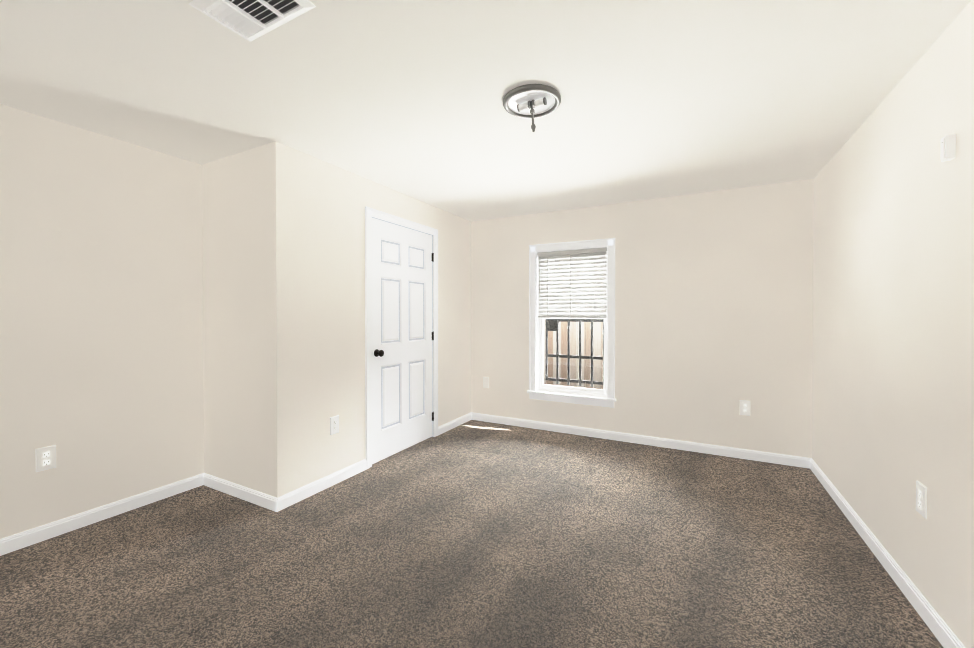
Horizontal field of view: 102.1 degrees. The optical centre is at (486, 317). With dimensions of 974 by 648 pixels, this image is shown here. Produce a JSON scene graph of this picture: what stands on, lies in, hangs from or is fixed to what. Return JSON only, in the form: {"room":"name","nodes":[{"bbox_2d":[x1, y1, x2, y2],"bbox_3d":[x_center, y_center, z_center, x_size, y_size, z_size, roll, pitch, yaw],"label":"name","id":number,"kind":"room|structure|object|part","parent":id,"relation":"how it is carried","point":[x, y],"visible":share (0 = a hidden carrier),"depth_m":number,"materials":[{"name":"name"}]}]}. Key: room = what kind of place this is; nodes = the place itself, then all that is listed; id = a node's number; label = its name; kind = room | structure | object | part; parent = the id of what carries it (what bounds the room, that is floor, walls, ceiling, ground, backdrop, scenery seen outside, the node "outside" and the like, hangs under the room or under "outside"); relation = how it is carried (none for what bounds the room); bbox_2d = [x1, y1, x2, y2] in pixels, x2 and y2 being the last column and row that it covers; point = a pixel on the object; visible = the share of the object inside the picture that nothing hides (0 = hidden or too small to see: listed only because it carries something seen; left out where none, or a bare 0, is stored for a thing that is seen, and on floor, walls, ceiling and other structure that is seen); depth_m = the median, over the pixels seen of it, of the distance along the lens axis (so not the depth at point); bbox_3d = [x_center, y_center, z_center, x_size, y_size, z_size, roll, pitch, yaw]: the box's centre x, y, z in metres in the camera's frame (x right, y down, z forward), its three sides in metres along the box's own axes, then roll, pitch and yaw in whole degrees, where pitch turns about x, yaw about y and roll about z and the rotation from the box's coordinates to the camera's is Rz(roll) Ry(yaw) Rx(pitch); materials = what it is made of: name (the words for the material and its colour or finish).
{"room":"empty bedroom","nodes":[
{"label":"empty bedroom","id":0,"kind":"room"},
{"bbox_2d":[0,104,203,538],"bbox_3d":[-2.905,0.071,1.764,0.140,2.440,2.893,0,1,28],"label":"wall","id":1,"kind":"structure","parent":0,"point":[101,319],"depth_m":2.46,"materials":[{"name":"white paint"}]},
{"bbox_2d":[35,445,55,471],"bbox_3d":[-2.553,0.818,2.282,0.008,0.134,0.082,0,1,28],"label":"outlet","id":2,"kind":"object","parent":1,"relation":"attached to","point":[45,458],"visible":1,"depth_m":2.28,"materials":[{"name":"white plastic"}]},
{"bbox_2d":[0,474,199,555],"bbox_3d":[-2.798,1.248,1.814,0.014,0.085,2.723,0,1,28],"label":"baseboard","id":3,"kind":"structure","parent":1,"relation":"attached to","point":[15,542],"depth_m":2.45,"materials":[{"name":"white wood"}]},
{"bbox_2d":[202,146,263,492],"bbox_3d":[-1.871,0.060,2.933,0.882,2.440,0.140,0,1,28],"label":"wall","id":4,"kind":"structure","parent":0,"point":[232,223],"depth_m":2.82,"materials":[{"name":"white paint"}]},
{"bbox_2d":[200,473,283,511],"bbox_3d":[-1.763,1.239,2.801,0.866,0.085,0.014,0,1,28],"label":"baseboard","id":5,"kind":"structure","parent":4,"relation":"attached to","point":[272,503],"depth_m":2.77,"materials":[{"name":"white wood"}]},
{"bbox_2d":[262,141,470,497],"bbox_3d":[-0.855,0.057,3.765,0.140,2.450,2.560,0,1,28],"label":"wall","id":6,"kind":"structure","parent":0,"point":[314,286],"depth_m":2.93,"materials":[{"name":"white paint"}]},
{"bbox_2d":[283,459,366,508],"bbox_3d":[-1.197,1.237,2.961,0.014,0.085,0.785,0,1,28],"label":"baseboard","id":7,"kind":"structure","parent":6,"relation":"attached to","point":[304,492],"depth_m":2.92,"materials":[{"name":"white wood"}]},
{"bbox_2d":[330,415,338,434],"bbox_3d":[-1.167,0.827,3.021,0.008,0.134,0.082,0,1,28],"label":"outlet","id":8,"kind":"object","parent":6,"relation":"attached to","point":[334,424],"visible":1,"depth_m":3.01,"materials":[{"name":"white plastic"}]},
{"bbox_2d":[365,206,437,468],"bbox_3d":[-0.834,0.171,3.788,0.157,2.202,1.039,0,1,28],"label":"door frame","id":9,"kind":"structure","parent":6,"relation":"attached to","point":[370,213],"depth_m":3.35,"materials":[{"name":"white wood"}]},
{"bbox_2d":[371,218,433,463],"bbox_3d":[-0.764,0.203,3.760,0.104,2.116,0.904,0,1,28],"label":"door","id":10,"kind":"structure","parent":6,"relation":"in","point":[402,368],"depth_m":3.71,"materials":[{"name":"white wood"}]},
{"bbox_2d":[438,412,471,434],"bbox_3d":[-0.369,1.223,4.535,0.014,0.085,0.700,0,1,28],"label":"baseboard","id":11,"kind":"structure","parent":6,"relation":"attached to","point":[450,425],"depth_m":4.51,"materials":[{"name":"white wood"}]},
{"bbox_2d":[0,420,943,647],"bbox_3d":[-0.354,1.339,1.958,4.485,0.100,5.593,0,1,28],"label":"floor","id":12,"kind":"structure","parent":0,"point":[475,534],"depth_m":2.06,"materials":[{"name":"carpet"}]},
{"bbox_2d":[0,0,971,221],"bbox_3d":[-0.354,-1.201,1.934,4.485,0.100,5.593,0,1,28],"label":"ceiling","id":13,"kind":"structure","parent":0,"point":[664,98],"depth_m":1.95,"materials":[{"name":"paint"}]},
{"bbox_2d":[189,0,315,41],"bbox_3d":[-0.860,-1.138,1.445,0.400,0.016,0.225,0,1,28],"label":"ceiling vent","id":14,"kind":"object","parent":13,"relation":"in","point":[250,20],"visible":1,"depth_m":1.47,"materials":[{"name":"white metal"}]},
{"bbox_2d":[503,84,560,131],"bbox_3d":[0.237,-1.068,2.092,0.306,0.168,0.306,0,1,28],"label":"flush-mount light fixture","id":15,"kind":"object","parent":13,"relation":"attached to","point":[532,101],"visible":1,"depth_m":2.07,"materials":[{"name":"silver metal"}]},
{"bbox_2d":[471,179,813,457],"bbox_3d":[1.244,0.048,4.186,3.463,2.440,0.140,0,1,28],"label":"wall","id":16,"kind":"structure","parent":0,"point":[713,308],"depth_m":3.76,"materials":[{"name":"white paint"}]},
{"bbox_2d":[483,377,488,387],"bbox_3d":[-0.013,0.789,4.772,0.082,0.134,0.007,0,1,28],"label":"outlet plate","id":17,"kind":"object","parent":16,"relation":"attached to","point":[485,382],"visible":1,"depth_m":4.77,"materials":[{"name":"white plastic"}]},
{"bbox_2d":[527,238,615,407],"bbox_3d":[0.928,0.056,4.330,0.973,1.750,0.180,0,1,28],"label":"window","id":18,"kind":"structure","parent":16,"relation":"in","point":[609,400],"depth_m":4.32,"materials":[{"name":"white"}]},
{"bbox_2d":[537,247,606,317],"bbox_3d":[0.919,-0.364,4.309,0.767,0.738,0.062,0,1,28],"label":"window blind","id":19,"kind":"object","parent":18,"relation":"attached to","point":[572,283],"visible":0.92,"depth_m":4.29,"materials":[{"name":"white plastic"}]},
{"bbox_3d":[0.953,0.052,4.377,0.783,1.578,0.074,0,1,28],"label":"window sash","id":20,"kind":"part","parent":18,"relation":"part of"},
{"bbox_3d":[0.953,0.043,4.378,0.691,1.468,0.031,0,1,28],"label":"glass","id":21,"kind":"part","parent":18,"relation":"part of","materials":[{"name":"clear glass"}]},
{"bbox_2d":[545,319,603,386],"bbox_3d":[0.981,0.392,4.435,0.685,0.748,0.060,0,1,28],"label":"security bars","id":22,"kind":"object","parent":18,"relation":"attached to","point":[554,325],"depth_m":4.46,"materials":[{"name":"black metal"}]},
{"bbox_2d":[472,413,807,467],"bbox_3d":[1.254,1.227,4.104,3.288,0.085,0.014,0,1,28],"label":"baseboard","id":23,"kind":"structure","parent":16,"relation":"attached to","point":[797,461],"depth_m":3.88,"materials":[{"name":"white wood"}]},
{"bbox_2d":[740,400,749,415],"bbox_3d":[2.321,0.815,3.543,0.082,0.134,0.008,0,1,28],"label":"outlet","id":24,"kind":"object","parent":16,"relation":"attached to","point":[744,407],"visible":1,"depth_m":3.54,"materials":[{"name":"white plastic"}]},
{"bbox_2d":[812,0,973,647],"bbox_3d":[1.568,0.079,0.934,0.140,2.440,5.593,0,1,28],"label":"wall","id":25,"kind":"structure","parent":0,"point":[893,342],"depth_m":1.84,"materials":[{"name":"white paint"}]},
{"bbox_2d":[808,458,964,647],"bbox_3d":[1.500,1.256,0.981,0.014,0.085,5.313,0,1,28],"label":"baseboard","id":26,"kind":"structure","parent":25,"relation":"attached to","point":[942,632],"depth_m":1.92,"materials":[{"name":"white wood"}]},
{"bbox_2d":[916,481,926,518],"bbox_3d":[1.896,0.795,1.722,0.008,0.134,0.082,0,1,28],"label":"outlet","id":27,"kind":"object","parent":25,"relation":"attached to","point":[921,499],"visible":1,"depth_m":1.71,"materials":[{"name":"white plastic"}]},
{"bbox_2d":[941,134,955,161],"bbox_3d":[1.789,-0.657,1.530,0.030,0.090,0.032,0,1,28],"label":"switch box","id":28,"kind":"object","parent":25,"relation":"attached to","point":[948,146],"visible":1,"depth_m":1.52,"materials":[{"name":"white plastic"}]},
{"label":"outside","id":29,"kind":"structure","parent":0,"visible":0},
{"bbox_2d":[577,359,585,387],"bbox_3d":[2.527,1.383,8.043,13.000,0.100,7.860,0,1,28],"label":"ground","id":30,"kind":"structure","parent":29,"point":[577,373],"depth_m":9.11,"materials":[{"name":"beige"}]},
{"bbox_2d":[543,319,603,388],"bbox_3d":[1.899,0.545,6.739,9.096,1.600,0.060,0,1,28],"label":"fence","id":31,"kind":"object","parent":30,"relation":"on","point":[573,342],"depth_m":6.89,"materials":[{"name":"brown wood"}]}
]}

